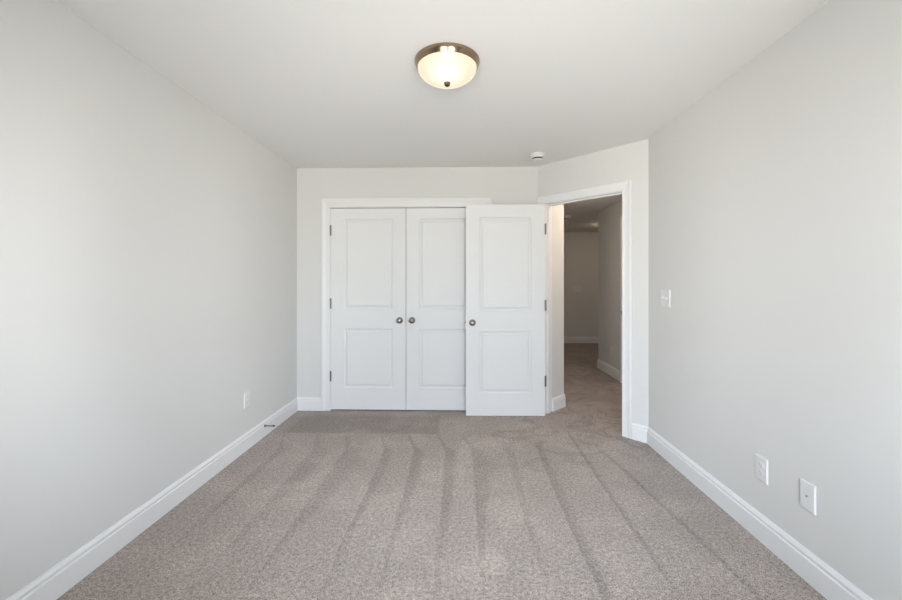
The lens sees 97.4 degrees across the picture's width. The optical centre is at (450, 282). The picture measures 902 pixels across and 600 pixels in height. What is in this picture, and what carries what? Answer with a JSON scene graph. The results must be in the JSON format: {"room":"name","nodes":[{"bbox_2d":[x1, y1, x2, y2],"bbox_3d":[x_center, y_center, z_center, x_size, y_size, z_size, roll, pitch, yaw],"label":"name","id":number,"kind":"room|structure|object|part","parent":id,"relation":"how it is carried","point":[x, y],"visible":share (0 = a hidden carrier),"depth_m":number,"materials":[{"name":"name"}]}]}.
{"room":"empty bedroom","nodes":[
{"label":"empty bedroom","id":0,"kind":"room"},
{"bbox_2d":[0,0,296,599],"bbox_3d":[-1.662,0.068,2.229,0.120,2.440,5.230,0,0,2],"label":"wall","id":1,"kind":"structure","parent":0,"point":[148,241],"depth_m":1.90,"materials":[{"name":"white paint"}]},
{"bbox_2d":[6,397,297,599],"bbox_3d":[-1.603,1.222,1.880,0.016,0.132,4.235,0,0,2],"label":"baseboard","id":2,"kind":"structure","parent":1,"relation":"attached to","point":[52,584],"depth_m":2.00,"materials":[{"name":"white paint"}]},
{"bbox_2d":[244,390,249,408],"bbox_3d":[-1.576,0.903,3.062,0.009,0.122,0.077,0,0,2],"label":"electrical outlet","id":3,"kind":"object","parent":1,"relation":"attached to","point":[247,393],"visible":1,"depth_m":3.06,"materials":[{"name":"white plastic"}]},
{"bbox_2d":[297,167,537,396],"bbox_3d":[-0.299,0.068,4.027,2.510,2.440,0.125,0,0,2],"label":"wall","id":4,"kind":"structure","parent":0,"point":[505,185],"depth_m":3.98,"materials":[{"name":"white paint"}]},
{"bbox_2d":[297,397,320,410],"bbox_3d":[-0.345,1.222,3.957,2.422,0.132,0.016,0,0,2],"label":"baseboard","id":5,"kind":"structure","parent":4,"relation":"attached to","point":[304,403],"depth_m":3.98,"materials":[{"name":"white paint"}]},
{"bbox_2d":[330,208,405,409],"bbox_3d":[-0.837,0.266,3.962,0.766,2.020,0.101,0,0,2],"label":"door","id":6,"kind":"structure","parent":4,"relation":"in","point":[368,298],"depth_m":3.98,"materials":[{"name":"white paint"}]},
{"bbox_3d":[-0.515,0.378,3.936,0.064,0.064,0.066,0,0,2],"label":"knob","id":7,"kind":"part","parent":6,"relation":"part of","materials":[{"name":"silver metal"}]},
{"bbox_2d":[321,197,491,410],"bbox_3d":[-0.449,0.222,4.021,1.710,2.132,0.144,0,0,2],"label":"door frame","id":8,"kind":"structure","parent":4,"relation":"attached to","point":[327,204],"depth_m":3.97,"materials":[{"name":"white paint"}]},
{"bbox_2d":[406,208,465,409],"bbox_3d":[-0.065,0.266,3.942,0.768,2.020,0.101,0,0,2],"label":"door","id":9,"kind":"structure","parent":4,"relation":"in","point":[435,237],"depth_m":3.96,"materials":[{"name":"white paint"}]},
{"bbox_3d":[-0.390,0.378,3.933,0.064,0.064,0.066,0,0,2],"label":"knob","id":10,"kind":"part","parent":9,"relation":"part of","materials":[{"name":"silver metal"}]},
{"bbox_2d":[57,343,826,599],"bbox_3d":[1.347,1.318,3.691,6.500,0.060,10.050,0,0,2],"label":"floor","id":11,"kind":"structure","parent":0,"point":[334,504],"depth_m":2.12,"materials":[{"name":"carpet"}]},
{"bbox_2d":[55,0,828,167],"bbox_3d":[1.468,-1.202,4.123,6.280,0.100,9.180,0,0,2],"label":"ceiling","id":12,"kind":"structure","parent":0,"point":[317,83],"depth_m":2.10,"materials":[{"name":"white paint"}]},
{"bbox_2d":[415,42,479,88],"bbox_3d":[-0.020,-1.087,2.066,0.339,0.131,0.339,0,0,2],"label":"ceiling light","id":13,"kind":"object","parent":12,"relation":"attached to","point":[444,65],"visible":1,"depth_m":1.97,"materials":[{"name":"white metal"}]},
{"bbox_2d":[530,152,545,161],"bbox_3d":[0.778,-1.123,3.561,0.140,0.058,0.140,0,0,2],"label":"smoke detector","id":14,"kind":"object","parent":12,"relation":"attached to","point":[536,156],"visible":1,"depth_m":3.52,"materials":[{"name":"white plastic"}]},
{"bbox_2d":[552,204,563,397],"bbox_3d":[1.121,0.068,6.216,0.214,2.440,4.513,0,0,2],"label":"wall","id":15,"kind":"structure","parent":0,"point":[557,210],"depth_m":4.03,"materials":[{"name":"white paint"}]},
{"bbox_2d":[552,394,565,411],"bbox_3d":[1.157,1.222,6.210,0.174,0.132,4.525,0,0,2],"label":"baseboard","id":16,"kind":"structure","parent":15,"relation":"attached to","point":[558,402],"depth_m":4.02,"materials":[{"name":"white paint"}]},
{"bbox_2d":[564,232,597,336],"bbox_3d":[2.906,0.068,8.487,3.435,2.440,0.120,0,0,2],"label":"wall","id":17,"kind":"structure","parent":0,"point":[580,248],"depth_m":8.43,"materials":[{"name":"white paint"}]},
{"bbox_2d":[564,337,597,342],"bbox_3d":[2.954,1.222,8.418,3.335,0.132,0.016,0,0,2],"label":"baseboard","id":18,"kind":"structure","parent":17,"relation":"attached to","point":[566,339],"depth_m":8.42,"materials":[{"name":"white paint"}]},
{"bbox_2d":[564,195,621,231],"bbox_3d":[2.778,-1.112,5.854,3.553,0.080,5.350,0,0,2],"label":"ceiling","id":19,"kind":"structure","parent":0,"point":[584,214],"depth_m":6.15,"materials":[{"name":"white paint"}]},
{"bbox_2d":[538,139,648,426],"bbox_3d":[1.270,0.068,3.597,0.125,2.440,1.045,0,0,-43],"label":"wall","id":20,"kind":"structure","parent":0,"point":[630,161],"depth_m":3.25,"materials":[{"name":"white paint"}]},
{"bbox_2d":[537,180,631,438],"bbox_3d":[1.217,0.222,3.639,0.144,2.133,0.910,0,0,-43],"label":"door frame","id":21,"kind":"structure","parent":20,"relation":"attached to","point":[624,188],"depth_m":3.33,"materials":[{"name":"white paint"}]},
{"bbox_2d":[465,204,545,415],"bbox_3d":[0.526,0.266,3.835,0.784,2.038,0.167,0,0,1],"label":"door","id":22,"kind":"structure","parent":21,"relation":"attached to","point":[506,302],"depth_m":3.82,"materials":[{"name":"white paint"}]},
{"bbox_3d":[0.206,0.387,3.838,0.064,0.064,0.167,0,0,1],"label":"knob","id":23,"kind":"part","parent":22,"relation":"part of","materials":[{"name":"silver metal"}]},
{"bbox_2d":[631,423,647,442],"bbox_3d":[1.533,1.222,3.217,0.016,0.132,0.131,0,0,-43],"label":"baseboard","id":24,"kind":"structure","parent":20,"relation":"attached to","point":[638,432],"depth_m":3.21,"materials":[{"name":"white paint"}]},
{"bbox_2d":[598,200,621,370],"bbox_3d":[3.356,0.068,4.584,2.330,2.440,2.740,0,0,2],"label":"wall","id":25,"kind":"structure","parent":0,"point":[608,217],"depth_m":5.54,"materials":[{"name":"white paint"}]},
{"bbox_2d":[597,359,619,381],"bbox_3d":[3.348,1.222,4.592,2.346,0.132,2.756,0,0,2],"label":"baseboard","id":26,"kind":"structure","parent":25,"relation":"attached to","point":[601,365],"depth_m":5.52,"materials":[{"name":"white paint"}]},
{"bbox_2d":[620,216,621,382],"bbox_3d":[2.243,0.217,4.653,0.139,2.142,0.936,0,0,2],"label":"door frame","id":27,"kind":"structure","parent":25,"relation":"attached to","point":[620,216],"depth_m":5.11,"materials":[{"name":"white paint"}]},
{"bbox_2d":[649,0,901,599],"bbox_3d":[1.597,0.068,1.394,0.120,2.440,3.730,0,0,2],"label":"wall","id":28,"kind":"structure","parent":0,"point":[775,197],"depth_m":1.76,"materials":[{"name":"white paint"}]},
{"bbox_2d":[661,290,669,306],"bbox_3d":[1.567,0.116,2.905,0.019,0.124,0.125,0,0,2],"label":"light switch","id":29,"kind":"object","parent":28,"relation":"attached to","point":[665,294],"visible":1,"depth_m":2.90,"materials":[{"name":"white plastic"}]},
{"bbox_2d":[647,427,872,599],"bbox_3d":[1.530,1.222,1.428,0.016,0.132,3.495,0,0,2],"label":"baseboard","id":30,"kind":"structure","parent":28,"relation":"attached to","point":[824,579],"depth_m":1.93,"materials":[{"name":"white paint"}]},
{"bbox_2d":[756,453,767,484],"bbox_3d":[1.548,0.930,1.975,0.009,0.122,0.077,0,0,2],"label":"electrical outlet","id":31,"kind":"object","parent":28,"relation":"attached to","point":[761,462],"visible":1,"depth_m":1.97,"materials":[{"name":"white plastic"}]},
{"bbox_2d":[800,478,815,514],"bbox_3d":[1.540,0.924,1.712,0.010,0.122,0.075,0,0,2],"label":"cable wall plate","id":32,"kind":"object","parent":28,"relation":"attached to","point":[807,490],"visible":1,"depth_m":1.71,"materials":[{"name":"white plastic"}]}
]}

